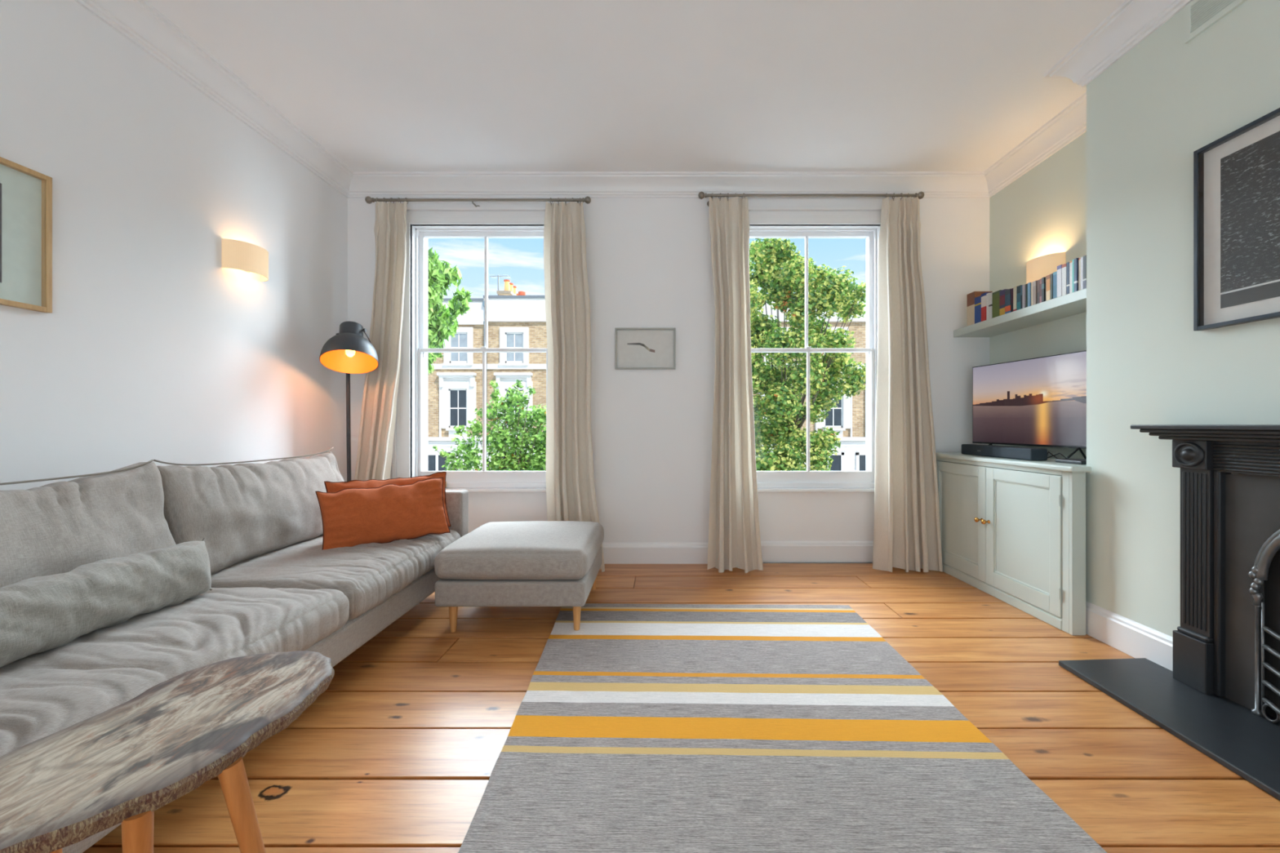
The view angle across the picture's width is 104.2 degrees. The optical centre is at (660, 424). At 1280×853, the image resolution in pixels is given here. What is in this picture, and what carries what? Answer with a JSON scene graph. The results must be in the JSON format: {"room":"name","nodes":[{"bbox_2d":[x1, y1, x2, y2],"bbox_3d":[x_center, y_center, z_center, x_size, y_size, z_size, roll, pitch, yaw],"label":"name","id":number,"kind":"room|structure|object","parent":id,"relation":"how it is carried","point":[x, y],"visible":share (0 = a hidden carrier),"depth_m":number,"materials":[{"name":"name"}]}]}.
{"room":"living room","nodes":[
{"label":"living room","id":0,"kind":"room"},
{"bbox_2d":[0,0,347,490],"bbox_3d":[-2.444,-0.385,0.834,0.200,2.890,6.468,0,0,0],"label":"wall","id":1,"kind":"structure","parent":0,"point":[148,348],"depth_m":2.28,"materials":[{"name":"paint"}]},
{"bbox_2d":[0,156,52,312],"bbox_3d":[-2.331,-0.682,1.588,0.026,0.516,0.620,0,0,0],"label":"wall picture","id":2,"kind":"object","parent":1,"relation":"attached to","point":[25,193],"visible":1,"depth_m":1.83,"materials":[{"name":"brown wood"}]},
{"bbox_2d":[0,182,1,282],"bbox_3d":[-2.337,-0.678,1.582,0.001,0.352,0.368,0,0,0],"label":"print","id":3,"kind":"object","parent":2,"relation":"attached to","point":[0,183],"depth_m":1.76},
{"bbox_2d":[222,238,268,281],"bbox_3d":[-2.292,-0.915,2.790,0.105,0.155,0.262,0,0,0],"label":"wall sconce","id":4,"kind":"object","parent":1,"relation":"attached to","point":[236,254],"visible":1,"depth_m":2.71,"materials":[{"name":"beige"}]},
{"bbox_2d":[146,0,1125,171],"bbox_3d":[0.060,-1.930,0.834,5.209,0.200,6.468,0,0,0],"label":"ceiling","id":5,"kind":"structure","parent":0,"point":[380,85],"depth_m":2.64,"materials":[{"name":"paint"}]},
{"bbox_2d":[347,197,989,563],"bbox_3d":[0.060,-0.385,3.877,4.809,2.890,0.300,0,0,0],"label":"wall","id":6,"kind":"structure","parent":0,"point":[649,260],"depth_m":3.73,"materials":[{"name":"paint"}]},
{"bbox_2d":[391,206,547,492],"bbox_3d":[-1.350,-0.287,3.857,1.280,2.655,0.340,0,0,0],"label":"window","id":7,"kind":"structure","parent":6,"relation":"in","point":[422,222],"depth_m":3.76,"materials":[{"name":"paint"}]},
{"bbox_2d":[364,195,591,207],"bbox_3d":[-1.323,-1.624,3.658,1.635,0.060,0.140,0,0,0],"label":"curtain rod","id":8,"kind":"object","parent":6,"relation":"attached to","point":[368,199],"visible":0.81,"depth_m":3.60,"materials":[{"name":"metal"}]},
{"bbox_2d":[354,197,408,480],"bbox_3d":[-2.025,-0.301,3.549,0.411,2.683,0.186,0,0,0],"label":"curtain","id":9,"kind":"object","parent":8,"relation":"hanging from","point":[379,404],"visible":0.79,"depth_m":3.56,"materials":[{"name":"fabric"}]},
{"bbox_2d":[543,197,604,572],"bbox_3d":[-0.616,-0.298,3.555,0.450,2.676,0.186,0,0,0],"label":"curtain","id":10,"kind":"object","parent":8,"relation":"hanging from","point":[571,495],"visible":0.91,"depth_m":3.56,"materials":[{"name":"fabric"}]},
{"bbox_2d":[614,328,675,368],"bbox_3d":[-0.113,-0.565,3.716,0.450,0.307,0.022,0,0,0],"label":"wall picture","id":11,"kind":"object","parent":6,"relation":"attached to","point":[634,348],"visible":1,"depth_m":3.72,"materials":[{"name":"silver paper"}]},
{"bbox_2d":[626,342,654,352],"bbox_3d":[-0.144,-0.576,3.720,0.207,0.082,0.001,0,0,0],"label":"print","id":12,"kind":"object","parent":11,"relation":"attached to","point":[632,347],"depth_m":3.72},
{"bbox_2d":[602,541,873,564],"bbox_3d":[-0.177,0.963,3.740,4.334,0.155,0.065,0,0,0],"label":"baseboard","id":13,"kind":"structure","parent":6,"relation":"attached to","point":[771,551],"depth_m":3.75,"materials":[{"name":"paint"}]},
{"bbox_2d":[697,191,924,206],"bbox_3d":[1.093,-1.658,3.658,1.637,0.060,0.140,0,0,0],"label":"curtain rod","id":14,"kind":"object","parent":6,"relation":"attached to","point":[701,195],"visible":0.86,"depth_m":3.60,"materials":[{"name":"metal"}]},
{"bbox_2d":[707,192,763,573],"bbox_3d":[0.530,-0.318,3.553,0.389,2.717,0.181,0,0,6],"label":"curtain","id":15,"kind":"object","parent":14,"relation":"hanging from","point":[734,530],"visible":1,"depth_m":3.55,"materials":[{"name":"fabric"}]},
{"bbox_2d":[872,192,942,572],"bbox_3d":[1.756,-0.318,3.552,0.463,2.717,0.196,0,0,0],"label":"curtain","id":16,"kind":"object","parent":14,"relation":"hanging from","point":[907,529],"visible":1,"depth_m":3.54,"materials":[{"name":"fabric"}]},
{"bbox_2d":[748,206,881,492],"bbox_3d":[1.132,-0.287,3.857,1.280,2.655,0.340,0,0,0],"label":"window","id":17,"kind":"structure","parent":6,"relation":"in","point":[806,222],"depth_m":3.79,"materials":[{"name":"paint"}]},
{"bbox_2d":[82,563,1279,852],"bbox_3d":[0.060,1.139,0.834,5.209,0.201,6.468,0,0,0],"label":"floor","id":18,"kind":"structure","parent":0,"point":[402,748],"depth_m":1.70,"materials":[{"name":"brown wood"}]},
{"bbox_2d":[0,650,334,852],"bbox_3d":[-0.996,0.801,0.862,0.484,0.484,0.782,0,0,38],"label":"coffee table","id":19,"kind":"object","parent":18,"relation":"on","point":[122,763],"visible":1,"depth_m":0.86,"materials":[{"name":"brown wood"}]},
{"bbox_2d":[0,447,468,852],"bbox_3d":[-1.709,0.589,1.943,1.062,0.902,2.356,0,0,0],"label":"sofa","id":20,"kind":"object","parent":18,"relation":"on","point":[274,587],"visible":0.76,"depth_m":1.75,"materials":[{"name":"grey fabric"}]},
{"bbox_2d":[0,462,175,587],"bbox_3d":[-1.983,0.410,1.415,0.360,0.529,1.090,0,0,0],"label":"cushion","id":21,"kind":"object","parent":20,"relation":"on","point":[54,528],"depth_m":1.62,"materials":[{"name":"grey fabric"}]},
{"bbox_2d":[0,537,212,667],"bbox_3d":[-1.677,0.513,1.346,0.203,0.206,0.969,0,0,2],"label":"bolster pillow","id":22,"kind":"object","parent":20,"relation":"on","point":[38,614],"visible":1,"depth_m":1.41,"materials":[{"name":"fabric"}]},
{"bbox_2d":[0,586,349,756],"bbox_3d":[-1.655,0.697,1.409,0.955,0.194,1.093,0,0,0],"label":"seat cushion","id":23,"kind":"object","parent":20,"relation":"on","point":[44,694],"depth_m":1.38,"materials":[{"name":"grey fabric"}]},
{"bbox_2d":[156,451,344,575],"bbox_3d":[-1.979,0.420,2.470,0.355,0.513,1.083,0,0,0],"label":"cushion","id":24,"kind":"object","parent":20,"relation":"on","point":[246,514],"depth_m":2.23,"materials":[{"name":"grey fabric"}]},
{"bbox_2d":[210,529,460,620],"bbox_3d":[-1.657,0.697,2.478,0.957,0.195,1.092,0,0,0],"label":"seat cushion","id":25,"kind":"object","parent":20,"relation":"on","point":[372,576],"depth_m":2.19,"materials":[{"name":"grey fabric"}]},
{"bbox_2d":[315,477,450,550],"bbox_3d":[-1.440,0.468,2.623,0.617,0.329,0.151,0,0,-44],"label":"throw pillow","id":26,"kind":"object","parent":20,"relation":"on","point":[388,513],"visible":0.96,"depth_m":2.56,"materials":[{"name":"orange fabric"}]},
{"bbox_2d":[324,471,450,526],"bbox_3d":[-1.489,0.445,2.749,0.607,0.330,0.156,0,0,-40],"label":"throw pillow","id":27,"kind":"object","parent":20,"relation":"on","point":[331,486],"visible":0.3,"depth_m":2.73,"materials":[{"name":"orange fabric"}]},
{"bbox_2d":[319,321,378,481],"bbox_3d":[-2.086,0.179,3.365,0.329,1.721,0.549,0,0,-26],"label":"floor lamp","id":28,"kind":"object","parent":18,"relation":"on","point":[348,352],"visible":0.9,"depth_m":3.32,"materials":[{"name":"grey metal"}]},
{"bbox_2d":[434,520,604,632],"bbox_3d":[-0.745,0.818,2.825,0.784,0.445,0.792,0,0,0],"label":"ottoman","id":29,"kind":"object","parent":18,"relation":"on","point":[535,563],"visible":1,"depth_m":2.45,"materials":[{"name":"grey fabric"}]},
{"bbox_2d":[434,520,604,579],"bbox_3d":[-0.745,0.688,2.825,0.782,0.185,0.789,0,0,0],"label":"seat cushion","id":30,"kind":"object","parent":29,"relation":"on","point":[535,549],"depth_m":2.47,"materials":[{"name":"grey fabric"}]},
{"bbox_2d":[457,603,1106,852],"bbox_3d":[0.258,1.034,1.838,1.636,0.010,2.052,0,0,0],"label":"striped rug","id":31,"kind":"object","parent":18,"relation":"on","point":[639,728],"visible":0.99,"depth_m":1.56,"materials":[{"name":"fabric"}]},
{"bbox_2d":[935,452,1091,635],"bbox_3d":[2.202,0.623,3.064,0.486,0.834,1.277,0,0,-2],"label":"base cabinet","id":32,"kind":"object","parent":18,"relation":"on","point":[1013,531],"visible":0.81,"depth_m":2.79,"materials":[{"name":"green paint"}]},
{"bbox_2d":[935,452,1091,472],"bbox_3d":[2.213,0.221,3.063,0.463,0.029,1.275,0,0,-2],"label":"countertop","id":33,"kind":"structure","parent":32,"relation":"on","point":[1051,464],"depth_m":2.79,"materials":[{"name":"green paint"}]},
{"bbox_2d":[961,444,1047,460],"bbox_3d":[2.125,0.171,3.117,0.096,0.068,0.652,0,0,0],"label":"soundbar","id":34,"kind":"object","parent":33,"relation":"on","point":[1001,451],"visible":1,"depth_m":3.00,"materials":[{"name":"plastic"}]},
{"bbox_2d":[972,350,1086,459],"bbox_3d":[2.295,-0.103,3.145,0.149,0.618,0.889,0,0,-9],"label":"television","id":35,"kind":"object","parent":33,"relation":"on","point":[1042,401],"visible":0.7,"depth_m":3.10,"materials":[{"name":"glass"}]},
{"bbox_2d":[1047,451,1086,464],"bbox_3d":[2.205,0.179,2.739,0.130,0.053,0.416,0,0,0],"label":"box","id":36,"kind":"object","parent":33,"relation":"on","point":[1077,461],"visible":0.67,"depth_m":2.63,"materials":[{"name":"black plastic"}]},
{"bbox_2d":[1058,657,1279,800],"bbox_3d":[1.915,1.028,1.486,0.430,0.021,1.372,0,0,0],"label":"hearth slab","id":37,"kind":"object","parent":18,"relation":"on","point":[1224,730],"visible":1,"depth_m":1.75,"materials":[{"name":"black stone"}]},
{"bbox_2d":[1130,424,1279,723],"bbox_3d":[2.055,0.510,1.500,0.150,1.016,1.200,0,0,0],"label":"fireplace","id":38,"kind":"object","parent":37,"relation":"on","point":[1226,642],"visible":1,"depth_m":1.83,"materials":[{"name":"black metal"}]},
{"bbox_2d":[1130,424,1279,430],"bbox_3d":[2.055,0.011,1.500,0.150,0.018,1.200,0,0,0],"label":"mantel shelf","id":39,"kind":"object","parent":38,"relation":"attached to","point":[1141,427],"depth_m":1.81,"materials":[{"name":"black stone"}]},
{"bbox_2d":[989,131,1086,459],"bbox_3d":[2.565,-0.385,0.834,0.200,2.890,6.468,0,0,0],"label":"wall","id":40,"kind":"structure","parent":0,"point":[1042,211],"depth_m":3.22,"materials":[{"name":"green paint"}]},
{"bbox_2d":[953,288,1086,337],"bbox_3d":[2.329,-0.676,3.108,0.273,0.052,1.238,0,0,0],"label":"shelf","id":41,"kind":"object","parent":40,"relation":"attached to","point":[1074,303],"visible":0.56,"depth_m":3.05,"materials":[{"name":"green paint"}]},
{"bbox_2d":[974,295,981,323],"bbox_3d":[2.287,-0.797,3.477,0.140,0.189,0.073,0,0,0],"label":"book","id":42,"kind":"object","parent":41,"relation":"on","point":[977,300],"visible":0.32,"depth_m":3.47,"materials":[{"name":"blue paper"}]},
{"bbox_2d":[967,291,992,325],"bbox_3d":[2.281,-0.821,3.558,0.126,0.236,0.088,0,0,0],"label":"book","id":43,"kind":"object","parent":41,"relation":"on","point":[971,297],"visible":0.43,"depth_m":3.54,"materials":[{"name":"beige paper"}]},
{"bbox_2d":[981,292,991,321],"bbox_3d":[2.285,-0.800,3.412,0.142,0.195,0.050,0,0,0],"label":"book","id":44,"kind":"object","parent":41,"relation":"on","point":[983,295],"visible":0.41,"depth_m":3.41,"materials":[{"name":"red paper"}]},
{"bbox_2d":[986,293,988,319],"bbox_3d":[2.286,-0.795,3.373,0.139,0.184,0.024,0,0,0],"label":"book","id":45,"kind":"object","parent":41,"relation":"on","point":[987,295],"visible":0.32,"depth_m":3.38,"materials":[{"name":"white paper"}]},
{"bbox_2d":[988,292,993,319],"bbox_3d":[2.284,-0.792,3.346,0.137,0.180,0.028,0,0,0],"label":"book","id":46,"kind":"object","parent":41,"relation":"on","point":[990,295],"visible":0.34,"depth_m":3.34,"materials":[{"name":"white paper"}]},
{"bbox_2d":[992,289,1002,317],"bbox_3d":[2.291,-0.790,3.294,0.142,0.176,0.075,0,0,0],"label":"book","id":47,"kind":"object","parent":41,"relation":"on","point":[996,295],"visible":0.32,"depth_m":3.29,"materials":[{"name":"green paper"}]},
{"bbox_2d":[1000,288,1008,315],"bbox_3d":[2.285,-0.786,3.230,0.134,0.168,0.049,0,0,0],"label":"book","id":48,"kind":"object","parent":41,"relation":"on","point":[1002,292],"visible":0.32,"depth_m":3.22,"materials":[{"name":"paper"}]},
{"bbox_2d":[1004,288,1010,314],"bbox_3d":[2.281,-0.781,3.181,0.126,0.157,0.048,0,0,0],"label":"book","id":49,"kind":"object","parent":41,"relation":"on","point":[1007,293],"visible":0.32,"depth_m":3.18,"materials":[{"name":"blue paper"}]},
{"bbox_2d":[1010,288,1013,311],"bbox_3d":[2.290,-0.780,3.140,0.138,0.156,0.032,0,0,0],"label":"book","id":50,"kind":"object","parent":41,"relation":"on","point":[1011,289],"visible":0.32,"depth_m":3.15,"materials":[{"name":"black paper"}]},
{"bbox_2d":[1013,285,1017,311],"bbox_3d":[2.285,-0.781,3.111,0.141,0.158,0.024,0,0,0],"label":"book","id":51,"kind":"object","parent":41,"relation":"on","point":[1015,288],"visible":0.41,"depth_m":3.11,"materials":[{"name":"beige paper"}]},
{"bbox_2d":[1017,284,1022,310],"bbox_3d":[2.284,-0.780,3.081,0.133,0.155,0.034,0,0,0],"label":"book","id":52,"kind":"object","parent":41,"relation":"on","point":[1018,286],"visible":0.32,"depth_m":3.08,"materials":[{"name":"teal paper"}]},
{"bbox_2d":[1020,285,1022,309],"bbox_3d":[2.278,-0.777,3.053,0.126,0.150,0.020,0,0,0],"label":"book","id":53,"kind":"object","parent":41,"relation":"on","point":[1020,286],"visible":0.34,"depth_m":3.06,"materials":[{"name":"paper"}]},
{"bbox_2d":[1022,284,1026,308],"bbox_3d":[2.276,-0.776,3.033,0.128,0.147,0.019,0,0,0],"label":"book","id":54,"kind":"object","parent":41,"relation":"on","point":[1024,286],"visible":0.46,"depth_m":3.03,"materials":[{"name":"grey paper"}]},
{"bbox_2d":[1026,283,1027,306],"bbox_3d":[2.282,-0.777,3.012,0.126,0.149,0.020,0,0,0],"label":"book","id":55,"kind":"object","parent":41,"relation":"on","point":[1027,283],"visible":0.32,"depth_m":3.01,"materials":[{"name":"black paper"}]},
{"bbox_2d":[1027,282,1031,306],"bbox_3d":[2.277,-0.776,2.992,0.128,0.148,0.017,0,0,0],"label":"book","id":56,"kind":"object","parent":41,"relation":"on","point":[1028,283],"visible":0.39,"depth_m":2.99,"materials":[{"name":"blue paper"}]},
{"bbox_2d":[1031,281,1032,305],"bbox_3d":[2.286,-0.776,2.973,0.133,0.147,0.018,0,0,0],"label":"book","id":57,"kind":"object","parent":41,"relation":"on","point":[1032,282],"visible":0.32,"depth_m":2.97,"materials":[{"name":"paper"}]},
{"bbox_2d":[1032,280,1036,305],"bbox_3d":[2.279,-0.775,2.950,0.127,0.146,0.025,0,0,0],"label":"book","id":58,"kind":"object","parent":41,"relation":"on","point":[1034,283],"visible":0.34,"depth_m":2.95,"materials":[{"name":"beige paper"}]},
{"bbox_2d":[1036,279,1039,303],"bbox_3d":[2.288,-0.775,2.926,0.136,0.145,0.021,0,0,0],"label":"book","id":59,"kind":"object","parent":41,"relation":"on","point":[1037,281],"visible":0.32,"depth_m":2.92,"materials":[{"name":"grey paper"}]},
{"bbox_2d":[1040,278,1041,302],"bbox_3d":[2.290,-0.776,2.904,0.141,0.147,0.021,0,0,0],"label":"book","id":60,"kind":"object","parent":41,"relation":"on","point":[1041,278],"visible":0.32,"depth_m":2.90,"materials":[{"name":"grey paper"}]},
{"bbox_2d":[1041,276,1044,302],"bbox_3d":[2.280,-0.776,2.884,0.131,0.148,0.017,0,0,0],"label":"book","id":61,"kind":"object","parent":41,"relation":"on","point":[1042,278],"visible":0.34,"depth_m":2.88,"materials":[{"name":"grey paper"}]},
{"bbox_2d":[1044,276,1046,301],"bbox_3d":[2.286,-0.776,2.865,0.132,0.147,0.017,0,0,0],"label":"book","id":62,"kind":"object","parent":41,"relation":"on","point":[1045,277],"visible":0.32,"depth_m":2.87,"materials":[{"name":"beige paper"}]},
{"bbox_2d":[1046,274,1050,300],"bbox_3d":[2.285,-0.777,2.841,0.144,0.148,0.029,0,0,0],"label":"book","id":63,"kind":"object","parent":41,"relation":"on","point":[1048,277],"visible":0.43,"depth_m":2.84,"materials":[{"name":"beige paper"}]},
{"bbox_2d":[1050,273,1053,299],"bbox_3d":[2.278,-0.777,2.819,0.128,0.150,0.014,0,0,0],"label":"book","id":64,"kind":"object","parent":41,"relation":"on","point":[1051,274],"visible":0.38,"depth_m":2.81,"materials":[{"name":"grey paper"}]},
{"bbox_2d":[1053,271,1057,298],"bbox_3d":[2.281,-0.779,2.796,0.130,0.153,0.031,0,0,0],"label":"book","id":65,"kind":"object","parent":41,"relation":"on","point":[1055,273],"visible":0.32,"depth_m":2.79,"materials":[{"name":"blue paper"}]},
{"bbox_2d":[1057,264,1062,297],"bbox_3d":[2.282,-0.792,2.764,0.137,0.180,0.030,0,0,0],"label":"book","id":66,"kind":"object","parent":41,"relation":"on","point":[1059,267],"visible":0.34,"depth_m":2.76,"materials":[{"name":"white paper"}]},
{"bbox_2d":[1062,263,1066,295],"bbox_3d":[2.278,-0.791,2.734,0.125,0.176,0.029,0,0,0],"label":"book","id":67,"kind":"object","parent":41,"relation":"on","point":[1064,266],"visible":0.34,"depth_m":2.73,"materials":[{"name":"white paper"}]},
{"bbox_2d":[1066,262,1069,294],"bbox_3d":[2.283,-0.792,2.709,0.132,0.179,0.018,0,0,0],"label":"book","id":68,"kind":"object","parent":41,"relation":"on","point":[1068,263],"visible":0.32,"depth_m":2.71,"materials":[{"name":"paper"}]},
{"bbox_2d":[1069,260,1072,293],"bbox_3d":[2.290,-0.792,2.690,0.144,0.179,0.018,0,0,0],"label":"book","id":69,"kind":"object","parent":41,"relation":"on","point":[1070,262],"visible":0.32,"depth_m":2.69,"materials":[{"name":"white paper"}]},
{"bbox_2d":[1072,259,1073,292],"bbox_3d":[2.285,-0.793,2.672,0.135,0.182,0.016,0,0,0],"label":"book","id":70,"kind":"object","parent":41,"relation":"on","point":[1073,260],"visible":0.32,"depth_m":2.67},
{"bbox_2d":[1073,257,1078,292],"bbox_3d":[2.281,-0.793,2.654,0.138,0.181,0.019,0,0,0],"label":"book","id":71,"kind":"object","parent":41,"relation":"on","point":[1075,260],"visible":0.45,"depth_m":2.65,"materials":[{"name":"paper"}]},
{"bbox_2d":[1078,257,1080,290],"bbox_3d":[2.290,-0.791,2.636,0.143,0.178,0.014,0,0,0],"label":"book","id":72,"kind":"object","parent":41,"relation":"on","point":[1079,259],"visible":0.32,"depth_m":2.63,"materials":[{"name":"beige paper"}]},
{"bbox_2d":[1080,257,1083,289],"bbox_3d":[2.290,-0.791,2.620,0.142,0.178,0.017,0,0,0],"label":"book","id":73,"kind":"object","parent":41,"relation":"on","point":[1082,258],"visible":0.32,"depth_m":2.62,"materials":[{"name":"white paper"}]},
{"bbox_2d":[1083,255,1086,288],"bbox_3d":[2.281,-0.791,2.601,0.133,0.178,0.019,0,0,0],"label":"book","id":74,"kind":"object","parent":41,"relation":"on","point":[1084,256],"visible":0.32,"depth_m":2.60,"materials":[{"name":"grey paper"}]},
{"bbox_2d":[1026,252,1065,284],"bbox_3d":[2.413,-0.970,3.160,0.105,0.155,0.262,0,0,0],"label":"wall sconce","id":75,"kind":"object","parent":40,"relation":"attached to","point":[1040,267],"visible":0.71,"depth_m":3.09,"materials":[{"name":"beige"}]},
{"bbox_2d":[1086,0,1279,636],"bbox_3d":[2.297,-0.385,1.500,0.335,2.890,1.979,0,0,0],"label":"wall","id":76,"kind":"structure","parent":0,"point":[1166,99],"depth_m":2.14,"materials":[{"name":"green paint"}]},
{"bbox_2d":[74,0,1192,197],"bbox_3d":[0.060,-1.762,0.764,4.809,0.135,5.928,0,0,0],"label":"trim","id":77,"kind":"structure","parent":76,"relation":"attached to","point":[138,21],"depth_m":3.41,"materials":[{"name":"paint"}]},
{"bbox_2d":[1085,601,1173,671],"bbox_3d":[2.120,0.963,2.226,0.020,0.155,0.527,0,0,0],"label":"baseboard","id":78,"kind":"structure","parent":76,"relation":"attached to","point":[1133,638],"depth_m":2.24,"materials":[{"name":"paint"}]},
{"bbox_2d":[1184,0,1246,43],"bbox_3d":[2.124,-1.613,1.907,0.012,0.147,0.210,0,0,0],"label":"air vent","id":79,"kind":"object","parent":76,"relation":"in","point":[1200,15],"visible":1,"depth_m":1.95,"materials":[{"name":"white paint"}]},
{"bbox_2d":[1193,107,1279,330],"bbox_3d":[2.113,-0.720,1.500,0.034,0.705,0.916,0,0,0],"label":"wall picture","id":80,"kind":"object","parent":76,"relation":"attached to","point":[1237,175],"visible":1,"depth_m":1.83,"materials":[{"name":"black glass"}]},
{"bbox_2d":[1220,130,1279,308],"bbox_3d":[2.121,-0.722,1.500,0.001,0.567,0.770,0,0,0],"label":"print","id":81,"kind":"object","parent":80,"relation":"attached to","point":[1250,175],"depth_m":1.79},
{"label":"outside","id":82,"kind":"structure","parent":0,"visible":0},
{"bbox_3d":[0.000,5.800,17.150,80.000,0.280,25.700,0,0,0],"label":"ground","id":83,"kind":"structure","parent":82,"visible":0},
{"bbox_2d":[432,379,546,471],"bbox_3d":[-3.773,2.189,12.503,3.736,6.667,1.601,0,0,-2],"label":"street tree","id":84,"kind":"object","parent":83,"relation":"on","point":[513,456],"visible":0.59,"depth_m":12.33,"materials":[{"name":"green plant"}]},
{"bbox_2d":[749,238,866,471],"bbox_3d":[2.741,0.617,11.130,3.668,9.824,2.212,0,0,-5],"label":"street tree","id":85,"kind":"object","parent":83,"relation":"on","point":[782,406],"visible":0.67,"depth_m":10.68,"materials":[{"name":"green plant"}]},
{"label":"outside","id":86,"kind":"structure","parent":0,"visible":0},
{"bbox_3d":[0.000,5.590,6.250,80.000,0.140,3.900,0,0,0],"label":"pavement","id":87,"kind":"object","parent":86,"visible":0},
{"bbox_2d":[427,247,472,374],"bbox_3d":[-4.291,1.348,7.536,2.664,8.381,1.341,0,0,0],"label":"tree","id":88,"kind":"object","parent":87,"relation":"on","point":[440,275],"visible":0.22,"depth_m":7.50,"materials":[{"name":"green plant"}]},
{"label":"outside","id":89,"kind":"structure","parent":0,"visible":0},
{"bbox_3d":[0.000,5.590,18.200,80.000,0.140,5.600,0,0,0],"label":"pavement","id":90,"kind":"object","parent":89,"visible":0},
{"bbox_2d":[427,297,484,471],"bbox_3d":[-10.607,0.250,23.850,7.071,10.540,8.300,0,0,0],"label":"house","id":91,"kind":"structure","parent":90,"relation":"on","point":[455,385],"depth_m":19.94,"materials":[{"name":"brick"}]},
{"bbox_2d":[482,295,546,471],"bbox_3d":[-3.111,0.190,23.850,7.920,10.660,8.300,0,0,0],"label":"house","id":92,"kind":"structure","parent":90,"relation":"on","point":[514,322],"depth_m":19.94,"materials":[{"name":"brick"}]},
{"bbox_2d":[496,279,525,295],"bbox_3d":[-6.708,-5.344,23.810,1.140,2.305,3.380,0,0,0],"label":"chimney stack","id":93,"kind":"object","parent":92,"relation":"on","point":[509,289],"visible":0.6,"depth_m":22.37,"materials":[{"name":"ceramic"}]},
{"bbox_2d":[488,274,511,295],"bbox_3d":[-7.193,-6.094,22.300,0.914,1.170,0.640,0,0,0],"label":"tv aerial","id":94,"kind":"object","parent":93,"relation":"attached to","point":[498,276],"visible":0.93,"depth_m":22.28,"materials":[{"name":"silver metal"}]},
{"bbox_2d":[503,279,510,290],"bbox_3d":[-6.921,-6.217,22.450,0.280,0.560,0.273,0,0,0],"label":"chimney pot","id":95,"kind":"object","parent":93,"relation":"on","point":[507,282],"depth_m":22.35,"materials":[{"name":"ceramic"}]},
{"bbox_2d":[509,282,513,293],"bbox_3d":[-6.921,-6.217,22.970,0.280,0.560,0.273,0,0,0],"label":"chimney pot","id":96,"kind":"object","parent":93,"relation":"on","point":[511,284],"depth_m":22.88,"materials":[{"name":"ceramic"}]},
{"bbox_2d":[512,285,516,295],"bbox_3d":[-6.921,-6.217,23.490,0.280,0.560,0.273,0,0,0],"label":"chimney pot","id":97,"kind":"object","parent":93,"relation":"on","point":[514,287],"depth_m":23.40,"materials":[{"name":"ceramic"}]},
{"bbox_2d":[518,291,525,295],"bbox_3d":[-6.308,-5.507,22.700,0.340,1.088,0.332,0,0,0],"label":"chimney pot","id":98,"kind":"object","parent":93,"relation":"on","point":[520,293],"depth_m":22.57,"materials":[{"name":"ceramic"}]},
{"bbox_2d":[752,295,866,471],"bbox_3d":[4.963,0.190,23.850,8.228,10.660,8.300,0,0,0],"label":"house","id":99,"kind":"structure","parent":90,"relation":"on","point":[849,418],"depth_m":19.96,"materials":[{"name":"brick"}]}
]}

